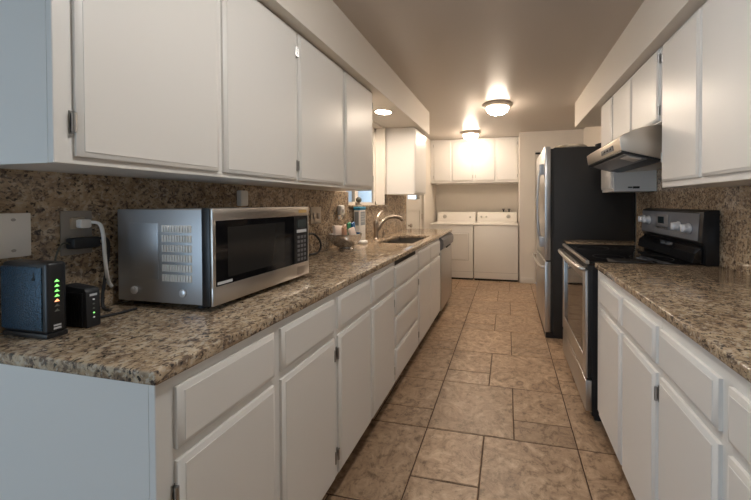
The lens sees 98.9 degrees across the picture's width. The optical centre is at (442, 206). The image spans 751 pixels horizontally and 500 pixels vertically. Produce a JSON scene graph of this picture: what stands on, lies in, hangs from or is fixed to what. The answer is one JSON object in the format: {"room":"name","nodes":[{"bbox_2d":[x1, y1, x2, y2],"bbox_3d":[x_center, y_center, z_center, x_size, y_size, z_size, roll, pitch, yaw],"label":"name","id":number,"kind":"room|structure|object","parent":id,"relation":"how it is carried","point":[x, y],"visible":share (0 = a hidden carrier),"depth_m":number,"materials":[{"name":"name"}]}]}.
{"room":"kitchen","nodes":[
{"label":"kitchen","id":0,"kind":"room"},
{"bbox_2d":[0,120,435,333],"bbox_3d":[-0.728,0.042,3.446,0.125,2.400,5.445,0,1,12],"label":"wall","id":1,"kind":"structure","parent":0,"point":[430,196],"depth_m":5.49,"materials":[{"name":"beige paint"}]},
{"bbox_2d":[0,0,297,184],"bbox_3d":[-0.958,-0.481,1.163,0.343,0.750,0.846,0,1,12],"label":"upper cabinet","id":2,"kind":"object","parent":1,"relation":"attached to","point":[180,90],"visible":1,"depth_m":0.91,"materials":[{"name":"white paint"}]},
{"bbox_2d":[0,168,405,332],"bbox_3d":[-0.849,0.097,2.498,0.019,0.443,3.531,0,1,12],"label":"backsplash","id":3,"kind":"structure","parent":1,"relation":"attached to","point":[41,194],"depth_m":1.09,"materials":[{"name":"brown stone"}]},
{"bbox_2d":[0,213,30,258],"bbox_3d":[-1.178,0.079,0.831,0.008,0.121,0.126,0,1,12],"label":"blank wall plate","id":4,"kind":"object","parent":3,"relation":"attached to","point":[15,228],"visible":1,"depth_m":0.86,"materials":[{"name":"white plastic"}]},
{"bbox_2d":[60,211,91,255],"bbox_3d":[-1.144,0.082,0.988,0.010,0.136,0.074,0,1,12],"label":"wall outlet","id":5,"kind":"object","parent":3,"relation":"attached to","point":[68,229],"visible":0.8,"depth_m":0.97,"materials":[{"name":"beige plastic"}]},
{"bbox_2d":[70,217,84,228],"bbox_3d":[-1.141,0.052,0.987,0.004,0.036,0.034,0,1,12],"label":"socket","id":6,"kind":"object","parent":5,"relation":"attached to","point":[72,219],"depth_m":0.98,"materials":[{"name":"beige plastic"}]},
{"bbox_2d":[76,219,112,286],"bbox_3d":[-1.107,0.157,1.022,0.061,0.235,0.096,0,1,12],"label":"plug","id":7,"kind":"object","parent":5,"relation":"in","point":[80,223],"visible":1,"depth_m":1.01,"materials":[{"name":"white plastic"}]},
{"bbox_2d":[237,190,247,205],"bbox_3d":[-1.010,-0.042,1.594,0.028,0.078,0.048,0,1,12],"label":"wall outlet","id":8,"kind":"object","parent":3,"relation":"attached to","point":[242,196],"visible":1,"depth_m":1.58,"materials":[{"name":"white plastic"}]},
{"bbox_2d":[310,207,320,223],"bbox_3d":[-0.889,0.061,2.222,0.012,0.117,0.123,0,1,12],"label":"wall outlet","id":9,"kind":"object","parent":3,"relation":"attached to","point":[315,212],"visible":1,"depth_m":2.21,"materials":[{"name":"beige plastic"}]},
{"bbox_2d":[337,205,343,219],"bbox_3d":[-0.812,0.047,2.526,0.040,0.116,0.064,0,1,12],"label":"plug","id":10,"kind":"object","parent":3,"relation":"attached to","point":[340,208],"visible":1,"depth_m":2.50,"materials":[{"name":"white plastic"}]},
{"bbox_2d":[252,31,372,190],"bbox_3d":[-0.783,-0.491,2.012,0.343,0.750,0.887,0,1,12],"label":"upper cabinet","id":11,"kind":"object","parent":1,"relation":"attached to","point":[334,110],"visible":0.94,"depth_m":1.82,"materials":[{"name":"white paint"}]},
{"bbox_2d":[258,0,428,134],"bbox_3d":[-0.863,-0.998,1.493,0.400,0.275,5.000,0,1,12],"label":"soffit","id":12,"kind":"structure","parent":1,"relation":"attached to","point":[322,23],"depth_m":2.01,"materials":[{"name":"beige paint"}]},
{"bbox_2d":[374,109,392,114],"bbox_3d":[-0.548,-0.874,2.920,0.176,0.006,0.176,0,1,12],"label":"recessed light","id":13,"kind":"object","parent":12,"relation":"in","point":[377,111],"visible":1,"depth_m":2.92,"materials":[{"name":"white glass"}]},
{"bbox_2d":[346,127,387,206],"bbox_3d":[-0.776,-0.436,3.118,0.157,0.875,0.865,0,1,12],"label":"window","id":14,"kind":"structure","parent":1,"relation":"in","point":[376,197],"depth_m":3.48,"materials":[{"name":"beige paint"}]},
{"bbox_2d":[356,197,361,204],"bbox_3d":[-0.785,-0.052,2.958,0.054,0.075,0.054,0,1,12],"label":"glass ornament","id":15,"kind":"object","parent":14,"relation":"on","point":[358,199],"visible":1,"depth_m":2.94,"materials":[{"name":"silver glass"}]},
{"bbox_2d":[386,127,425,194],"bbox_3d":[-0.420,-0.514,3.777,0.343,0.747,0.478,0,1,12],"label":"upper cabinet","id":16,"kind":"object","parent":1,"relation":"attached to","point":[406,146],"visible":0.98,"depth_m":3.55,"materials":[{"name":"white paint"}]},
{"bbox_2d":[406,195,424,228],"bbox_3d":[-0.406,0.172,4.736,0.115,2.110,0.970,0,1,12],"label":"door","id":17,"kind":"structure","parent":1,"relation":"in","point":[413,202],"depth_m":4.80,"materials":[{"name":"beige paint"}]},
{"bbox_2d":[436,184,517,222],"bbox_3d":[0.643,0.009,6.004,1.780,2.400,0.120,0,1,12],"label":"wall","id":18,"kind":"structure","parent":0,"point":[476,198],"depth_m":5.94,"materials":[{"name":"beige paint"}]},
{"bbox_2d":[431,139,475,184],"bbox_3d":[0.214,-0.800,5.779,0.779,0.765,0.473,0,1,12],"label":"upper cabinet","id":19,"kind":"object","parent":18,"relation":"attached to","point":[452,161],"visible":0.99,"depth_m":5.55,"materials":[{"name":"white paint"}]},
{"bbox_2d":[474,137,518,183],"bbox_3d":[0.964,-0.800,5.625,0.752,0.765,0.473,0,1,12],"label":"upper cabinet","id":20,"kind":"object","parent":18,"relation":"attached to","point":[496,160],"visible":0.99,"depth_m":5.40,"materials":[{"name":"white paint"}]},
{"bbox_2d":[322,276,634,499],"bbox_3d":[-0.668,1.285,1.837,4.750,0.050,8.900,0,1,12],"label":"floor","id":21,"kind":"structure","parent":0,"point":[486,406],"depth_m":1.85,"materials":[{"name":"brown tile"}]},
{"bbox_2d":[0,293,336,499],"bbox_3d":[-0.817,0.817,1.064,0.618,0.905,0.696,0,1,12],"label":"base cabinet","id":22,"kind":"object","parent":21,"relation":"on","point":[254,419],"visible":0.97,"depth_m":0.75,"materials":[{"name":"white paint"}]},
{"bbox_2d":[0,229,451,385],"bbox_3d":[-0.533,0.333,2.446,0.618,0.030,3.551,0,1,12],"label":"countertop","id":23,"kind":"structure","parent":22,"relation":"on","point":[153,343],"depth_m":0.87,"materials":[{"name":"brown stone"}]},
{"bbox_2d":[0,259,67,339],"bbox_3d":[-1.077,0.241,0.831,0.163,0.195,0.045,0,1,12],"label":"router","id":24,"kind":"object","parent":23,"relation":"on","point":[33,292],"visible":1,"depth_m":0.81,"materials":[{"name":"black plastic"}]},
{"bbox_2d":[54,236,111,311],"bbox_3d":[-1.113,0.216,0.980,0.066,0.241,0.136,0,1,26],"label":"power adapter","id":25,"kind":"object","parent":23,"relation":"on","point":[90,241],"visible":0.73,"depth_m":0.99,"materials":[{"name":"black plastic"}]},
{"bbox_2d":[66,283,137,327],"bbox_3d":[-1.018,0.278,0.953,0.102,0.117,0.151,0,1,12],"label":"modem","id":26,"kind":"object","parent":23,"relation":"on","point":[82,300],"visible":0.9,"depth_m":0.88,"materials":[{"name":"black plastic"}]},
{"bbox_2d":[117,206,321,308],"bbox_3d":[-0.800,0.163,1.583,0.390,0.329,1.138,0,1,12],"label":"microwave","id":27,"kind":"object","parent":23,"relation":"on","point":[202,257],"visible":1,"depth_m":1.05,"materials":[{"name":"silver metal"}]},
{"bbox_2d":[328,232,361,249],"bbox_3d":[-0.732,0.261,2.380,0.246,0.117,0.246,0,1,12],"label":"metal bowl","id":28,"kind":"object","parent":23,"relation":"on","point":[344,242],"visible":0.97,"depth_m":2.30,"materials":[{"name":"silver metal"}]},
{"bbox_2d":[332,225,341,234],"bbox_3d":[-0.781,0.184,2.368,0.040,0.092,0.116,0,1,18],"label":"snack packet","id":29,"kind":"object","parent":28,"relation":"in","point":[337,230],"visible":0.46,"depth_m":2.33,"materials":[{"name":"beige"}]},
{"bbox_2d":[341,224,346,234],"bbox_3d":[-0.718,0.180,2.302,0.032,0.104,0.089,0,1,-14],"label":"snack packet","id":30,"kind":"object","parent":28,"relation":"in","point":[344,231],"visible":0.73,"depth_m":2.28,"materials":[{"name":"brown"}]},
{"bbox_2d":[348,227,355,234],"bbox_3d":[-0.675,0.196,2.362,0.036,0.082,0.105,0,1,4],"label":"snack packet","id":31,"kind":"object","parent":28,"relation":"in","point":[351,231],"visible":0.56,"depth_m":2.33,"materials":[{"name":"beige"}]},
{"bbox_2d":[353,207,365,239],"bbox_3d":[-0.737,0.159,2.813,0.062,0.311,0.124,0,1,12],"label":"canister","id":32,"kind":"object","parent":23,"relation":"on","point":[359,212],"visible":0.77,"depth_m":2.76,"materials":[{"name":"white plastic"}]},
{"bbox_2d":[358,240,367,243],"bbox_3d":[-0.678,0.303,2.685,0.084,0.026,0.083,0,1,12],"label":"soap dish","id":33,"kind":"object","parent":23,"relation":"on","point":[360,241],"visible":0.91,"depth_m":2.65,"materials":[{"name":"white ceramic"}]},
{"bbox_2d":[373,210,403,238],"bbox_3d":[-0.547,0.172,3.158,0.083,0.276,0.375,0,1,39],"label":"faucet","id":34,"kind":"object","parent":23,"relation":"on","point":[377,225],"visible":1,"depth_m":3.05,"materials":[{"name":"silver metal"}]},
{"bbox_2d":[385,238,423,243],"bbox_3d":[-0.359,0.429,3.045,0.348,0.176,0.658,0,1,12],"label":"sink","id":35,"kind":"object","parent":23,"relation":"in","point":[399,240],"visible":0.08,"depth_m":3.36,"materials":[{"name":"silver metal"}]},
{"bbox_2d":[334,263,394,476],"bbox_3d":[-0.675,0.809,1.752,0.618,0.905,0.708,0,1,12],"label":"base cabinet","id":36,"kind":"object","parent":21,"relation":"on","point":[364,368],"visible":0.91,"depth_m":1.56,"materials":[{"name":"white paint"}]},
{"bbox_2d":[393,250,417,382],"bbox_3d":[-0.549,0.802,2.366,0.618,0.905,0.546,0,1,12],"label":"base cabinet","id":37,"kind":"object","parent":21,"relation":"on","point":[405,289],"visible":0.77,"depth_m":2.23,"materials":[{"name":"white paint"}]},
{"bbox_2d":[388,238,439,344],"bbox_3d":[-0.408,0.793,3.049,0.618,0.905,0.850,0,1,12],"label":"base cabinet","id":38,"kind":"object","parent":21,"relation":"on","point":[428,293],"visible":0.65,"depth_m":2.88,"materials":[{"name":"white paint"}]},
{"bbox_2d":[434,232,453,319],"bbox_3d":[-0.233,0.785,3.792,0.635,0.903,0.655,0,1,12],"label":"dishwasher","id":39,"kind":"object","parent":21,"relation":"on","point":[445,254],"visible":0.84,"depth_m":3.65,"materials":[{"name":"silver"}]},
{"bbox_2d":[430,212,476,279],"bbox_3d":[0.214,0.658,5.609,0.733,1.114,0.667,0,1,12],"label":"dryer","id":40,"kind":"object","parent":21,"relation":"on","point":[461,224],"visible":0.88,"depth_m":5.27,"materials":[{"name":"white metal"}]},
{"bbox_2d":[474,212,517,281],"bbox_3d":[0.934,0.657,5.460,0.720,1.114,0.667,0,1,12],"label":"washer","id":41,"kind":"object","parent":21,"relation":"on","point":[495,233],"visible":1,"depth_m":5.16,"materials":[{"name":"white metal"}]},
{"bbox_2d":[532,146,634,338],"bbox_3d":[1.397,0.332,3.336,0.849,1.810,0.880,0,1,12],"label":"refrigerator","id":42,"kind":"object","parent":21,"relation":"on","point":[571,204],"visible":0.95,"depth_m":2.94,"materials":[{"name":"black metal"}]},
{"bbox_2d":[554,144,587,147],"bbox_3d":[1.314,-0.599,3.286,0.356,0.085,0.430,0,1,12],"label":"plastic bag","id":43,"kind":"object","parent":42,"relation":"on","point":[567,145],"visible":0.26,"depth_m":3.13,"materials":[{"name":"beige plastic"}]},
{"bbox_2d":[598,270,662,499],"bbox_3d":[1.097,0.808,1.354,0.635,0.905,0.755,0,1,12],"label":"base cabinet","id":44,"kind":"object","parent":21,"relation":"on","point":[629,370],"visible":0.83,"depth_m":1.27,"materials":[{"name":"white paint"}]},
{"bbox_2d":[558,208,719,421],"bbox_3d":[1.212,0.633,2.159,0.733,1.236,0.792,0,1,12],"label":"range","id":45,"kind":"object","parent":21,"relation":"on","point":[687,237],"visible":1,"depth_m":1.92,"materials":[{"name":"black metal"}]},
{"bbox_2d":[566,244,704,265],"bbox_3d":[1.215,0.324,2.154,0.588,0.025,0.792,0,1,12],"label":"cooktop","id":46,"kind":"object","parent":45,"relation":"in","point":[586,254],"depth_m":2.02,"materials":[{"name":"black glass"}]},
{"bbox_2d":[659,318,750,499],"bbox_3d":[0.951,0.817,0.641,0.635,0.905,0.700,0,1,12],"label":"base cabinet","id":47,"kind":"object","parent":21,"relation":"on","point":[705,405],"visible":0.87,"depth_m":0.82,"materials":[{"name":"white paint"}]},
{"bbox_2d":[595,263,750,382],"bbox_3d":[1.031,0.345,1.017,0.629,0.030,1.500,0,1,12],"label":"countertop","id":48,"kind":"structure","parent":47,"relation":"on","point":[711,305],"depth_m":1.12,"materials":[{"name":"brown stone"}]},
{"bbox_3d":[1.392,0.792,2.712,0.605,0.905,0.315,0,1,12],"label":"base cabinet","id":49,"kind":"object","parent":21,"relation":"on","visible":0},
{"bbox_2d":[564,240,637,244],"bbox_3d":[1.390,0.324,2.707,0.607,0.032,0.325,0,1,12],"label":"countertop","id":50,"kind":"structure","parent":49,"relation":"on","point":[597,242],"depth_m":2.70,"materials":[{"name":"brown stone"}]},
{"bbox_2d":[333,0,643,140],"bbox_3d":[-0.675,-1.189,1.809,4.750,0.100,8.900,0,1,12],"label":"ceiling","id":51,"kind":"structure","parent":0,"point":[456,57],"depth_m":2.34,"materials":[{"name":"beige paint"}]},
{"bbox_2d":[460,130,480,140],"bbox_3d":[0.448,-1.110,5.020,0.330,0.138,0.330,0,1,12],"label":"ceiling light","id":52,"kind":"object","parent":51,"relation":"attached to","point":[470,135],"visible":1,"depth_m":4.92,"materials":[{"name":"white glass"}]},
{"bbox_2d":[482,100,512,116],"bbox_3d":[0.627,-1.094,3.595,0.344,0.138,0.344,0,1,12],"label":"ceiling light","id":53,"kind":"object","parent":51,"relation":"attached to","point":[494,107],"visible":1,"depth_m":3.50,"materials":[{"name":"white glass"}]},
{"bbox_2d":[518,182,518,275],"bbox_3d":[1.366,0.013,5.447,0.100,2.400,0.680,0,1,12],"label":"wall","id":54,"kind":"structure","parent":0,"point":[518,182],"depth_m":5.50,"materials":[{"name":"beige paint"}]},
{"bbox_2d":[519,129,582,283],"bbox_3d":[1.761,0.018,4.962,1.070,2.400,0.112,0,1,12],"label":"wall","id":55,"kind":"structure","parent":0,"point":[529,142],"depth_m":5.00,"materials":[{"name":"beige paint"}]},
{"bbox_2d":[534,151,541,283],"bbox_3d":[1.817,0.173,4.947,0.735,2.090,0.102,0,1,12],"label":"door frame","id":56,"kind":"structure","parent":55,"relation":"in","point":[536,153],"depth_m":4.98,"materials":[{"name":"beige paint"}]},
{"bbox_2d":[583,126,635,240],"bbox_3d":[1.434,0.064,0.967,0.140,2.400,7.870,0,1,12],"label":"wall","id":57,"kind":"structure","parent":0,"point":[591,135],"depth_m":4.26,"materials":[{"name":"beige paint"}]},
{"bbox_2d":[601,96,656,192],"bbox_3d":[1.522,-0.500,2.587,0.338,0.759,0.308,0,1,12],"label":"upper cabinet","id":58,"kind":"object","parent":57,"relation":"attached to","point":[639,181],"visible":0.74,"depth_m":2.48,"materials":[{"name":"white paint"}]},
{"bbox_2d":[612,46,662,140],"bbox_3d":[1.412,-0.668,2.052,0.338,0.410,0.775,0,1,12],"label":"upper cabinet","id":59,"kind":"object","parent":57,"relation":"attached to","point":[637,104],"visible":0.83,"depth_m":1.92,"materials":[{"name":"white paint"}]},
{"bbox_2d":[587,125,661,172],"bbox_3d":[1.331,-0.361,2.136,0.490,0.202,0.760,0,1,12],"label":"range hood","id":60,"kind":"object","parent":59,"relation":"attached to","point":[640,149],"visible":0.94,"depth_m":1.84,"materials":[{"name":"silver metal"}]},
{"bbox_2d":[575,0,706,127],"bbox_3d":[1.183,-0.999,1.072,0.394,0.275,5.000,0,1,12],"label":"soffit","id":61,"kind":"structure","parent":57,"relation":"attached to","point":[654,22],"depth_m":1.93,"materials":[{"name":"beige paint"}]},
{"bbox_2d":[636,169,750,275],"bbox_3d":[1.466,0.058,1.522,0.019,1.000,2.610,0,1,12],"label":"backsplash","id":62,"kind":"structure","parent":57,"relation":"attached to","point":[733,204],"depth_m":1.66,"materials":[{"name":"brown stone"}]},
{"bbox_2d":[661,0,750,187],"bbox_3d":[1.243,-0.480,1.232,0.338,0.767,0.885,0,1,12],"label":"upper cabinet","id":63,"kind":"object","parent":57,"relation":"attached to","point":[706,62],"visible":1,"depth_m":1.29,"materials":[{"name":"white paint"}]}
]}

